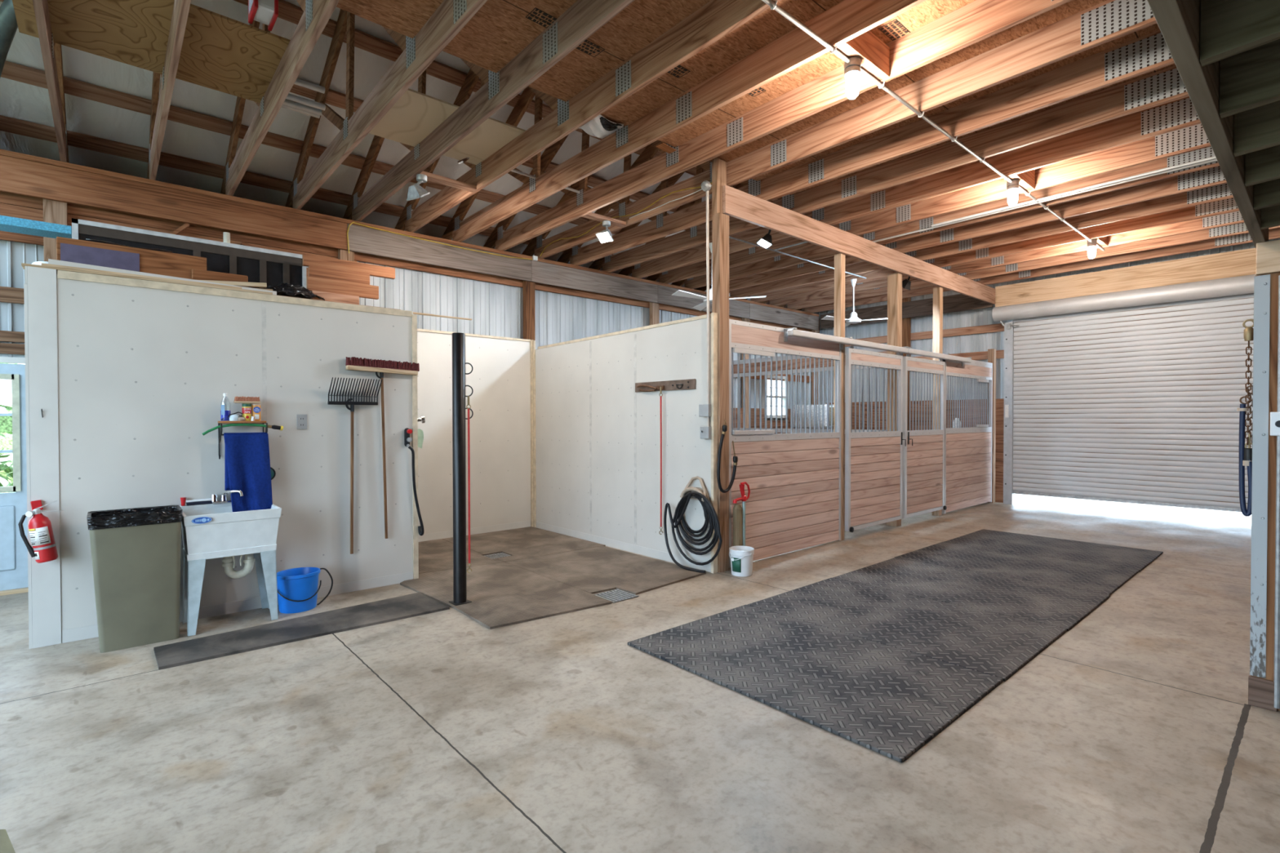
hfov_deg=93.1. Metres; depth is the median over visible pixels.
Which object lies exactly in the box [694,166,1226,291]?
roof truss
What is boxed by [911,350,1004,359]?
wall girt
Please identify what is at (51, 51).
roof truss
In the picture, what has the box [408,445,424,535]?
hose
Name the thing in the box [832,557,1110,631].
mat
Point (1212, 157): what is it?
conduit
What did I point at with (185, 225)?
diagonal brace
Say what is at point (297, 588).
bucket
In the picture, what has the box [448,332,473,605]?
post
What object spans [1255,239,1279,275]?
cross beam
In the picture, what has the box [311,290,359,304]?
plank
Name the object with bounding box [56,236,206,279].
lumber
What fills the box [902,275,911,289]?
floodlight
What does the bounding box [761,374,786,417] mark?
window
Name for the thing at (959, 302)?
girder
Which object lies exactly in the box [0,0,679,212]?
purlin
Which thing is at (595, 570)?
mat
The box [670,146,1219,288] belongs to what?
roof truss
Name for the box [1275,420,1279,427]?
socket
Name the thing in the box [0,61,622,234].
purlin
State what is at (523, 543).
mat
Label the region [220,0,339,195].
roof truss
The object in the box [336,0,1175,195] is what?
ceiling
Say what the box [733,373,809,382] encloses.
wall girt
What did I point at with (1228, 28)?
joist
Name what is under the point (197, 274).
plank
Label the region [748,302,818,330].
girder
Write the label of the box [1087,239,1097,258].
lamp
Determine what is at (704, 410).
conduit
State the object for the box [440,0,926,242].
roof truss
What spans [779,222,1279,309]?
roof truss
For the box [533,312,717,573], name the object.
wall
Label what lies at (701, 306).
ceiling fan
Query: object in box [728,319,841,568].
stall
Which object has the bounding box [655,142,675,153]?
scrap
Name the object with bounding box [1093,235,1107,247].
block
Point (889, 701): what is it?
mat
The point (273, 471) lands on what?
comb
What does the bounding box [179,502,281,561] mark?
tub
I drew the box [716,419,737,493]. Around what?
tie
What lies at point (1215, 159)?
conduit
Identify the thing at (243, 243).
diagonal brace
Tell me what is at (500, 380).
wall
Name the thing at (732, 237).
conduit
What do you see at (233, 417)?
sponge
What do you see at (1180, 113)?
roof truss
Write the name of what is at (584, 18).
roof truss
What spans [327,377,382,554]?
fork
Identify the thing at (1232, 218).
roof truss
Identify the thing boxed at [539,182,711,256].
cable
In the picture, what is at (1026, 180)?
block
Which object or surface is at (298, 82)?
pipe
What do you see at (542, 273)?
girder
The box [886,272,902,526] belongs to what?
timber post
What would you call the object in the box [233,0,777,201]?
purlin
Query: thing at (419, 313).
trim board
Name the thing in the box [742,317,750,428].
timber post
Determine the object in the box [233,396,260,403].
scrub brush
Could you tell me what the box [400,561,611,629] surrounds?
mat
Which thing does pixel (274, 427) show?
hose piece
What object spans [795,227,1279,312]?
roof truss
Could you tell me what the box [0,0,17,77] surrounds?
flexible duct
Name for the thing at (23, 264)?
trim board
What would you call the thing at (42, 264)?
trim board
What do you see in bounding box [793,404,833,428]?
hay bale
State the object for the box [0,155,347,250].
girder
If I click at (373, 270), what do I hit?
plank
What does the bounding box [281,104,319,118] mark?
pipe
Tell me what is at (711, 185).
cable
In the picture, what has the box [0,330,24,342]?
wooden beam
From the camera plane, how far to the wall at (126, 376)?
4.54 m
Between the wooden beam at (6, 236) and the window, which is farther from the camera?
the window
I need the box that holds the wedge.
[0,829,15,852]
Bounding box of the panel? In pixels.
[0,215,71,238]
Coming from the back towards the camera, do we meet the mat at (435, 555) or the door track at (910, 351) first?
the door track at (910, 351)
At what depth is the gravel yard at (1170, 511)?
10.14 m
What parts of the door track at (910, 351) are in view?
rail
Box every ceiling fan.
[671,242,766,311]
[821,279,887,327]
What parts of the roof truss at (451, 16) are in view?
nail plate, nail plate, nail plate, nail plate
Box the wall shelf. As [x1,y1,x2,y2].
[217,412,267,458]
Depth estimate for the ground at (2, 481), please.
24.38 m
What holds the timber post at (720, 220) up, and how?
on the floor
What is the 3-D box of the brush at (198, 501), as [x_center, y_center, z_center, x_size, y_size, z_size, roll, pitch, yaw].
[-3.272,0.547,4.485,0.202,0.060,0.043,-1,1,-41]
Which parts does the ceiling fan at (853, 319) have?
blade, motor, blade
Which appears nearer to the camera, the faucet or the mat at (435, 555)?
the faucet
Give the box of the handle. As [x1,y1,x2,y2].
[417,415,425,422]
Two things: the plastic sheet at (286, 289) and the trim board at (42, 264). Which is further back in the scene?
the plastic sheet at (286, 289)
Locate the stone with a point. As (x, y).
(240, 419)
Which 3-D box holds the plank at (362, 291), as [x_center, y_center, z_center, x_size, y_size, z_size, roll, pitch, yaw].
[-2.689,-1.254,5.509,0.600,0.120,0.045,-1,1,-41]
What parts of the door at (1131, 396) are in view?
guide rail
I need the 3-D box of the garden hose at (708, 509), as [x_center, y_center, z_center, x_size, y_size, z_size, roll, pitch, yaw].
[0.518,1.010,5.923,0.159,0.768,0.754,-1,1,-41]
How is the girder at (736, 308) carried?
attached to the timber post at (654, 307)
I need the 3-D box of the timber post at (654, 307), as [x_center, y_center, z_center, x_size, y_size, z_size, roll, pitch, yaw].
[0.242,-0.489,10.092,0.150,3.695,0.080,-1,1,-41]
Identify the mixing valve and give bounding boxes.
[404,427,412,447]
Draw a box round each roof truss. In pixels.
[32,0,68,162]
[146,0,191,180]
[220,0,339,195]
[285,0,487,209]
[342,0,634,222]
[395,0,781,232]
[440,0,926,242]
[483,0,1071,250]
[521,0,1156,258]
[556,30,1174,266]
[588,65,1189,272]
[617,96,1200,278]
[645,123,1210,284]
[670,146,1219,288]
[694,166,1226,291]
[728,182,1233,297]
[742,198,1239,302]
[759,211,1244,306]
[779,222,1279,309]
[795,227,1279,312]
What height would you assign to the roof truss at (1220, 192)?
3.090 m
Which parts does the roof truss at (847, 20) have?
nail plate, nail plate, nail plate, nail plate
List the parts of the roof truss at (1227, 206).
nail plate, nail plate, nail plate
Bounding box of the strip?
[457,157,469,164]
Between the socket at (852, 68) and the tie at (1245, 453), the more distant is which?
the socket at (852, 68)
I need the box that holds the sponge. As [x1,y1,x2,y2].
[228,414,238,421]
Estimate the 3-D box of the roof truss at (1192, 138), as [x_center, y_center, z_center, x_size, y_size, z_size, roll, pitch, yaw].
[3.765,-3.880,6.346,0.043,3.090,11.200,-1,1,-41]
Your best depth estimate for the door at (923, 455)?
8.66 m
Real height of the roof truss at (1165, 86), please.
3.090 m
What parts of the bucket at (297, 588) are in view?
handle, cord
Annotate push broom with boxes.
[345,356,419,538]
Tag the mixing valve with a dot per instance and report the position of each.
(407, 439)
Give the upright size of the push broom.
1.590 m
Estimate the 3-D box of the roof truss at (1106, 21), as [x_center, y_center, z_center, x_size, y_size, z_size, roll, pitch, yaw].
[1.934,-3.857,4.736,0.043,3.090,11.200,-1,1,-41]
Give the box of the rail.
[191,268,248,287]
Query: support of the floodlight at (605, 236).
attached to the block at (594, 216)
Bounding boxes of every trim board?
[21,262,272,294]
[41,262,241,288]
[48,258,276,294]
[199,280,266,287]
[274,294,395,309]
[413,312,471,319]
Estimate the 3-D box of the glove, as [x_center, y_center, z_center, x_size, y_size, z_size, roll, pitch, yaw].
[-2.051,0.116,5.655,0.070,0.188,0.003,-1,1,-41]
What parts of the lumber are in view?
panel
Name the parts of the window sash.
rail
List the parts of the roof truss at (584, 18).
nail plate, nail plate, nail plate, nail plate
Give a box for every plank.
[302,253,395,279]
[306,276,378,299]
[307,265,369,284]
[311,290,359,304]
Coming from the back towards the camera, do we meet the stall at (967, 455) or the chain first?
the stall at (967, 455)
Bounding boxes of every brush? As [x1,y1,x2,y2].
[180,497,212,506]
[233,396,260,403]
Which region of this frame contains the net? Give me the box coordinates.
[953,417,960,427]
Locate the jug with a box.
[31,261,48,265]
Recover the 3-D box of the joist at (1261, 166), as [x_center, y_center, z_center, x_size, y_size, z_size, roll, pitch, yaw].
[3.438,-1.121,1.096,0.038,0.405,3.324,-1,1,-41]
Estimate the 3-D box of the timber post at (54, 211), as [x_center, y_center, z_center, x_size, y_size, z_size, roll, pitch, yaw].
[-5.143,-0.422,5.358,0.150,3.695,0.080,-1,1,-41]
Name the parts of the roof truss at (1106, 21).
nail plate, nail plate, nail plate, nail plate, nail plate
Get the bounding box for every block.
[415,171,476,191]
[581,212,626,226]
[835,30,889,80]
[1008,169,1035,191]
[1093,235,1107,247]
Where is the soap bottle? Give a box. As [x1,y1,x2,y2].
[220,393,230,420]
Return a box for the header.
[722,185,995,304]
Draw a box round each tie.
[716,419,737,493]
[1236,404,1252,516]
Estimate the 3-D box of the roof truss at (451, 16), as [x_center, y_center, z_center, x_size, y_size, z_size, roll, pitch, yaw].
[-0.355,-3.829,2.724,0.043,3.090,11.200,-1,1,-41]
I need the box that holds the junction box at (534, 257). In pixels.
[532,255,537,261]
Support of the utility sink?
on the floor
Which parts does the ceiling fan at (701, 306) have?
blade, blade, motor, blade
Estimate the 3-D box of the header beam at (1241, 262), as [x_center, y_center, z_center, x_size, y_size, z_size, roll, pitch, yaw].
[7.413,-2.239,9.198,0.078,0.355,3.662,-1,1,-41]
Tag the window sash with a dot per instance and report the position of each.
(270, 267)
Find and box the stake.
[733,503,742,546]
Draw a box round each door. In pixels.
[0,356,28,595]
[844,345,906,532]
[902,354,946,518]
[991,274,1256,511]
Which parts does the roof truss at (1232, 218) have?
nail plate, nail plate, nail plate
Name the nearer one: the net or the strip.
the strip
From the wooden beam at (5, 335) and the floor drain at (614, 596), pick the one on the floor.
the floor drain at (614, 596)
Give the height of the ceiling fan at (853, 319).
0.710 m
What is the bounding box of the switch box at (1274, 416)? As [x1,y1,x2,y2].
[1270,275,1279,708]
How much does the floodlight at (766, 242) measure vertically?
0.353 m
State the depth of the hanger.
5.94 m
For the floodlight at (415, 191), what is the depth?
5.63 m
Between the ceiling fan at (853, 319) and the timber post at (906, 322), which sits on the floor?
the timber post at (906, 322)
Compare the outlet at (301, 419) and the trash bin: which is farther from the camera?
the outlet at (301, 419)
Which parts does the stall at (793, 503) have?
feed gate rail, feed gate rail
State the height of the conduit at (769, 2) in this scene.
0.036 m
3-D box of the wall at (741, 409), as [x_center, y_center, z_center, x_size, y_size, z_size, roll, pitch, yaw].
[1.203,0.501,10.982,7.100,1.690,0.025,-1,1,-41]
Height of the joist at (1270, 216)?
0.405 m
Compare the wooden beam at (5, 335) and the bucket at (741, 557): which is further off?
the bucket at (741, 557)
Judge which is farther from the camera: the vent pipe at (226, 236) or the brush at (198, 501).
the vent pipe at (226, 236)
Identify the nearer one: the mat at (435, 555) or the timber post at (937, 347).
the mat at (435, 555)
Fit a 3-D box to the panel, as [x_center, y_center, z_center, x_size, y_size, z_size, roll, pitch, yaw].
[-5.744,-1.580,4.087,2.800,0.065,0.250,-1,1,-41]
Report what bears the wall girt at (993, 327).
attached to the wall at (982, 342)
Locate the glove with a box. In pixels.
[417,428,423,448]
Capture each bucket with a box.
[276,567,333,613]
[728,546,754,577]
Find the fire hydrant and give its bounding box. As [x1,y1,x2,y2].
[733,481,750,546]
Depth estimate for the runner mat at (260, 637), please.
4.25 m
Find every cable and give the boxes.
[346,222,533,259]
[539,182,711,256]
[629,185,711,218]
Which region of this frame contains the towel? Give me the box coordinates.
[223,432,272,511]
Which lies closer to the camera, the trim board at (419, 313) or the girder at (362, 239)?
the trim board at (419, 313)
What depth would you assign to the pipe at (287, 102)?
4.92 m
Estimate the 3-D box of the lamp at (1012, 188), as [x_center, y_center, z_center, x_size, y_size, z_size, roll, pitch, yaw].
[3.614,-2.260,5.883,0.104,0.235,0.104,-1,1,-41]
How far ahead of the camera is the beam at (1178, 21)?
1.71 m
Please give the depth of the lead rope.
4.85 m
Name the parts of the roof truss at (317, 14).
nail plate, nail plate, nail plate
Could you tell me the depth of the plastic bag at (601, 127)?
5.13 m
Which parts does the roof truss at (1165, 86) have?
nail plate, nail plate, nail plate, nail plate, nail plate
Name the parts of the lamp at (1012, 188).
glass globe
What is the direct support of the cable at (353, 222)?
attached to the girder at (362, 239)
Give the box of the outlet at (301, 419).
[297,414,306,429]
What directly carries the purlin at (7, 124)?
attached to the ceiling at (20, 100)
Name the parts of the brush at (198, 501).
handle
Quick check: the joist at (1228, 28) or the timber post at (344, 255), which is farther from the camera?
the timber post at (344, 255)
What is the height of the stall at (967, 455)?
2.430 m
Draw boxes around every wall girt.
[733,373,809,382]
[844,323,1004,346]
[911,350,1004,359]
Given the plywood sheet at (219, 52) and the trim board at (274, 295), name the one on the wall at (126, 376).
the trim board at (274, 295)
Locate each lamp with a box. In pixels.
[844,57,861,99]
[1006,179,1018,205]
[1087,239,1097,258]
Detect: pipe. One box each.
[222,231,230,243]
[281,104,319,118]
[282,98,321,115]
[285,93,325,111]
[293,78,324,93]
[511,168,579,193]
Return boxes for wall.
[0,240,809,420]
[23,266,418,648]
[417,328,533,542]
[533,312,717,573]
[733,347,887,442]
[733,408,795,428]
[803,238,1279,404]
[825,398,1004,502]
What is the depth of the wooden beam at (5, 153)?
6.57 m
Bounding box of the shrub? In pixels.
[0,362,17,493]
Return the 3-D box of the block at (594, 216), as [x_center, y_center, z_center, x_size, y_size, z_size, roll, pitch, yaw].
[-0.410,-2.377,6.963,0.570,0.038,0.100,-1,1,-41]
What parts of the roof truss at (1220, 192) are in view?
nail plate, nail plate, nail plate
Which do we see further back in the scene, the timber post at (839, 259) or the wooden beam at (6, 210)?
the timber post at (839, 259)
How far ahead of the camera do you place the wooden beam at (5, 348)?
5.20 m
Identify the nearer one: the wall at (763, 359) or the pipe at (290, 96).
the pipe at (290, 96)
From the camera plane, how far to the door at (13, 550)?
5.21 m
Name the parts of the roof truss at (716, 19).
nail plate, nail plate, nail plate, nail plate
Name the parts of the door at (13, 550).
raised panel, frame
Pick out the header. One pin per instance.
(736, 203)
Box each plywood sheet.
[12,0,290,102]
[368,88,525,164]
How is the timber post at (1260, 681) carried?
on the floor
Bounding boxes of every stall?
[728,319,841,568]
[942,359,992,513]
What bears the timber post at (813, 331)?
on the floor
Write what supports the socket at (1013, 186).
attached to the lamp at (1012, 188)
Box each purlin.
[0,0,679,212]
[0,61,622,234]
[0,115,613,255]
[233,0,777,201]
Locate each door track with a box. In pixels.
[783,327,908,353]
[900,346,971,366]
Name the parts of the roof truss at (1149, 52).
nail plate, nail plate, nail plate, nail plate, nail plate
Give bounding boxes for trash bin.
[86,505,182,653]
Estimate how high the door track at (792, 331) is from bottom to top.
0.135 m
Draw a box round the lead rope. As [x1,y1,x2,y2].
[466,395,471,573]
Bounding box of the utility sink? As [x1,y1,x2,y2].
[179,489,281,636]
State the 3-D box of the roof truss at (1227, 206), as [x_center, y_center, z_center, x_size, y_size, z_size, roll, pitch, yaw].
[5.596,-3.903,7.956,0.043,3.090,11.200,-1,1,-41]
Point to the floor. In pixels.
(1135, 730)
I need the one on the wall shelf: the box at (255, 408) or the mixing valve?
the box at (255, 408)
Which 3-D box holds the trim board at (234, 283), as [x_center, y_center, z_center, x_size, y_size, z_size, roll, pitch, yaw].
[-3.454,-1.120,4.707,0.954,0.109,0.050,-1,1,-38]
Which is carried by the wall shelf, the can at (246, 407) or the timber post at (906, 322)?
the can at (246, 407)
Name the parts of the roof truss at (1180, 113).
nail plate, nail plate, nail plate, nail plate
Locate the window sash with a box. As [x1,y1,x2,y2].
[71,217,306,288]
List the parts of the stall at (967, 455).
feed gate rail, feed gate rail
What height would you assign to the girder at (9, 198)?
0.360 m
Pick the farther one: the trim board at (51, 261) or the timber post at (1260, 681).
the trim board at (51, 261)
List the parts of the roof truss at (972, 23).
nail plate, nail plate, nail plate, nail plate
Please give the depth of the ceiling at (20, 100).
5.88 m
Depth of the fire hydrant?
5.95 m
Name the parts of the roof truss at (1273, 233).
nail plate, nail plate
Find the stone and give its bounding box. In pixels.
[237,417,245,421]
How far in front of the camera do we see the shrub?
7.66 m
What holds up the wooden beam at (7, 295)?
attached to the wall at (495, 309)
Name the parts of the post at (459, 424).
plate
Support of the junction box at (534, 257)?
attached to the girder at (542, 273)
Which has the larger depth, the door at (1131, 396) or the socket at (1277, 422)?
the door at (1131, 396)
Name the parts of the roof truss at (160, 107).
nail plate, nail plate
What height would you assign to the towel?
0.596 m
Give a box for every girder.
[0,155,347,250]
[0,191,819,333]
[346,223,531,281]
[531,260,657,302]
[657,284,749,318]
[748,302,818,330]
[820,293,992,328]
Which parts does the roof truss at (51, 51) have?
nail plate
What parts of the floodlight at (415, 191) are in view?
arm and box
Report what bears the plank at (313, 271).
on the plank at (362, 291)
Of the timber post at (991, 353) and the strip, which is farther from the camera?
the timber post at (991, 353)
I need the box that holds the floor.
[0,502,1279,852]
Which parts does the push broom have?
handle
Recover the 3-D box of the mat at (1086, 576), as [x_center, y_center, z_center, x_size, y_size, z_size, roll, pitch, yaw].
[3.757,1.393,6.142,1.228,0.018,1.829,-1,1,-41]
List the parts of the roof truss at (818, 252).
nail plate, nail plate, nail plate, nail plate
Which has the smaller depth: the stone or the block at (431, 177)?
the stone
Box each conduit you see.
[698,180,711,439]
[728,235,866,279]
[761,0,1104,251]
[871,158,1217,242]
[931,155,1216,226]
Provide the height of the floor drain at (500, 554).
0.008 m
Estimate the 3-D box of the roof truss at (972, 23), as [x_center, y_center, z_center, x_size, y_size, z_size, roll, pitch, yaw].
[1.476,-3.852,4.334,0.043,3.090,11.200,-1,1,-41]
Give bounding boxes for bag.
[248,0,278,31]
[579,114,623,138]
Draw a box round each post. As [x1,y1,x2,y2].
[43,199,67,262]
[337,248,354,261]
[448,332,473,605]
[522,280,535,340]
[649,302,659,325]
[711,157,728,573]
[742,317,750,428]
[811,329,818,404]
[833,253,844,541]
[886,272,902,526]
[902,297,911,431]
[932,286,942,515]
[986,348,995,502]
[1248,272,1279,711]
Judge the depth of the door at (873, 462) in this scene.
7.71 m
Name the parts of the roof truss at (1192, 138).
nail plate, nail plate, nail plate, nail plate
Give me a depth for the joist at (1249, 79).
1.75 m
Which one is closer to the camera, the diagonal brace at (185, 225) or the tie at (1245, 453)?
the tie at (1245, 453)
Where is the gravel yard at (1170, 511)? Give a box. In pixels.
[1013,493,1251,524]
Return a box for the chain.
[1239,319,1253,444]
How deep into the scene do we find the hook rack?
6.29 m
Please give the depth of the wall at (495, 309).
8.12 m
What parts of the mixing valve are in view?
hot knob, cold knob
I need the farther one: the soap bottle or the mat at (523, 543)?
the mat at (523, 543)
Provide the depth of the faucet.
4.54 m
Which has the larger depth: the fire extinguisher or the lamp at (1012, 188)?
the lamp at (1012, 188)
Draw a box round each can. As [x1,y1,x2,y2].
[241,403,251,421]
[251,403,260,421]
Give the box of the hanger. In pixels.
[680,475,710,502]
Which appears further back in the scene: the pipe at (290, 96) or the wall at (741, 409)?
the wall at (741, 409)
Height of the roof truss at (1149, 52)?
3.090 m
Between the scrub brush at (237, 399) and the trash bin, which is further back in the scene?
the scrub brush at (237, 399)
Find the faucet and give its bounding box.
[210,489,243,503]
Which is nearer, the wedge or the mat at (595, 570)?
the wedge
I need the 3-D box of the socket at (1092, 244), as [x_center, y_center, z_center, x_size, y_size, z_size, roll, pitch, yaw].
[5.837,-2.361,7.837,0.104,0.090,0.104,-1,1,-41]
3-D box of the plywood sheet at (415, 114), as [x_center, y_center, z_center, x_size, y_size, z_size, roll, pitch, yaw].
[-1.685,-2.582,5.318,1.140,0.021,0.915,-1,1,-41]
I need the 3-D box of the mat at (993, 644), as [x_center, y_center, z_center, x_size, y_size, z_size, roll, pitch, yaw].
[1.911,1.416,4.513,1.228,0.018,1.831,-1,1,-41]
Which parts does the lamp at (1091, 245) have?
glass globe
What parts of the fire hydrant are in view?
handle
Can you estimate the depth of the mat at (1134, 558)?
6.81 m
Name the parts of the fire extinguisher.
valve handle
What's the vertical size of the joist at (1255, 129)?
0.405 m
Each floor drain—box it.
[484,552,511,559]
[593,589,638,603]
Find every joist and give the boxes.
[1200,0,1279,66]
[1219,39,1279,118]
[1233,100,1279,156]
[1244,144,1279,186]
[1253,178,1279,209]
[1260,204,1279,229]
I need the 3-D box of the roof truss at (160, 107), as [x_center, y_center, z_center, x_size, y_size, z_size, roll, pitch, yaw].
[-1.270,-3.817,1.919,0.043,3.090,11.200,-1,1,-41]
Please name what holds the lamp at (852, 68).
attached to the block at (873, 53)
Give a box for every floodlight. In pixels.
[406,173,430,200]
[595,220,613,243]
[755,229,773,248]
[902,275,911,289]
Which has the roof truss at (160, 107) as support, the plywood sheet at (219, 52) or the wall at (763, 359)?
the plywood sheet at (219, 52)
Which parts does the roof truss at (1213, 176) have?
nail plate, nail plate, nail plate, nail plate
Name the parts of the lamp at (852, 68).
glass globe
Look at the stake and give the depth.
5.92 m
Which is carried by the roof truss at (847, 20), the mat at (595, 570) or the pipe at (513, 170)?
the pipe at (513, 170)
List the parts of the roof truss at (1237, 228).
nail plate, nail plate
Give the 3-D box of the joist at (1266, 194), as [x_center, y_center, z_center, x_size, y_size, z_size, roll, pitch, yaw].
[3.744,-1.125,1.364,0.038,0.405,3.324,-1,1,-41]
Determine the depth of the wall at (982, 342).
11.36 m
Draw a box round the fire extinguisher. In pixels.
[17,499,62,563]
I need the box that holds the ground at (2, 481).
[0,453,13,493]
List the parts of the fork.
handle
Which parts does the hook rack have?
clasp arm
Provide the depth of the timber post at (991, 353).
10.62 m
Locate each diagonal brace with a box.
[170,222,190,235]
[240,241,255,247]
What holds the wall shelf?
attached to the wall at (126, 376)
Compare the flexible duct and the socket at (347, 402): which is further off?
the socket at (347, 402)
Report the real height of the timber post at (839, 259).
3.480 m
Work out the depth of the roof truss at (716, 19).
4.57 m
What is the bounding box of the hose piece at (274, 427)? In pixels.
[201,423,283,435]
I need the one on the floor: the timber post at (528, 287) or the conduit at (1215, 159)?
the timber post at (528, 287)
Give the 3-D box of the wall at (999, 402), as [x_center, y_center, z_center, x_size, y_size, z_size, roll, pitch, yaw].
[5.246,0.412,11.975,0.025,1.830,3.550,-1,1,-41]
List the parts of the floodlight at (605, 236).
arm and box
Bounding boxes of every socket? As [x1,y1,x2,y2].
[345,398,354,411]
[844,57,861,78]
[1006,179,1018,191]
[1087,239,1097,248]
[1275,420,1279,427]
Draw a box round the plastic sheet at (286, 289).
[262,282,324,300]
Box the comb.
[270,466,275,479]
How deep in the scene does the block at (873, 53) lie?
3.94 m
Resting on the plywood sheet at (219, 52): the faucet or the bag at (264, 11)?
the bag at (264, 11)
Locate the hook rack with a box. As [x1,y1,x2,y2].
[635,378,695,392]
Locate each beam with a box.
[0,149,818,316]
[0,203,356,262]
[0,231,307,277]
[0,286,24,304]
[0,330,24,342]
[0,342,25,355]
[995,248,1256,306]
[1146,0,1268,248]
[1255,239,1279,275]
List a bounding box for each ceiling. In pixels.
[0,0,804,311]
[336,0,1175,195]
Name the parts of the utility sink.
leg, leg, leg, leg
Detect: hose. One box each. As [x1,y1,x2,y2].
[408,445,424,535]
[663,491,722,573]
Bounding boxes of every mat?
[153,592,449,670]
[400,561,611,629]
[418,538,504,573]
[441,526,605,561]
[505,546,706,595]
[627,604,1003,762]
[747,577,1066,680]
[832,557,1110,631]
[894,542,1138,595]
[944,528,1163,571]

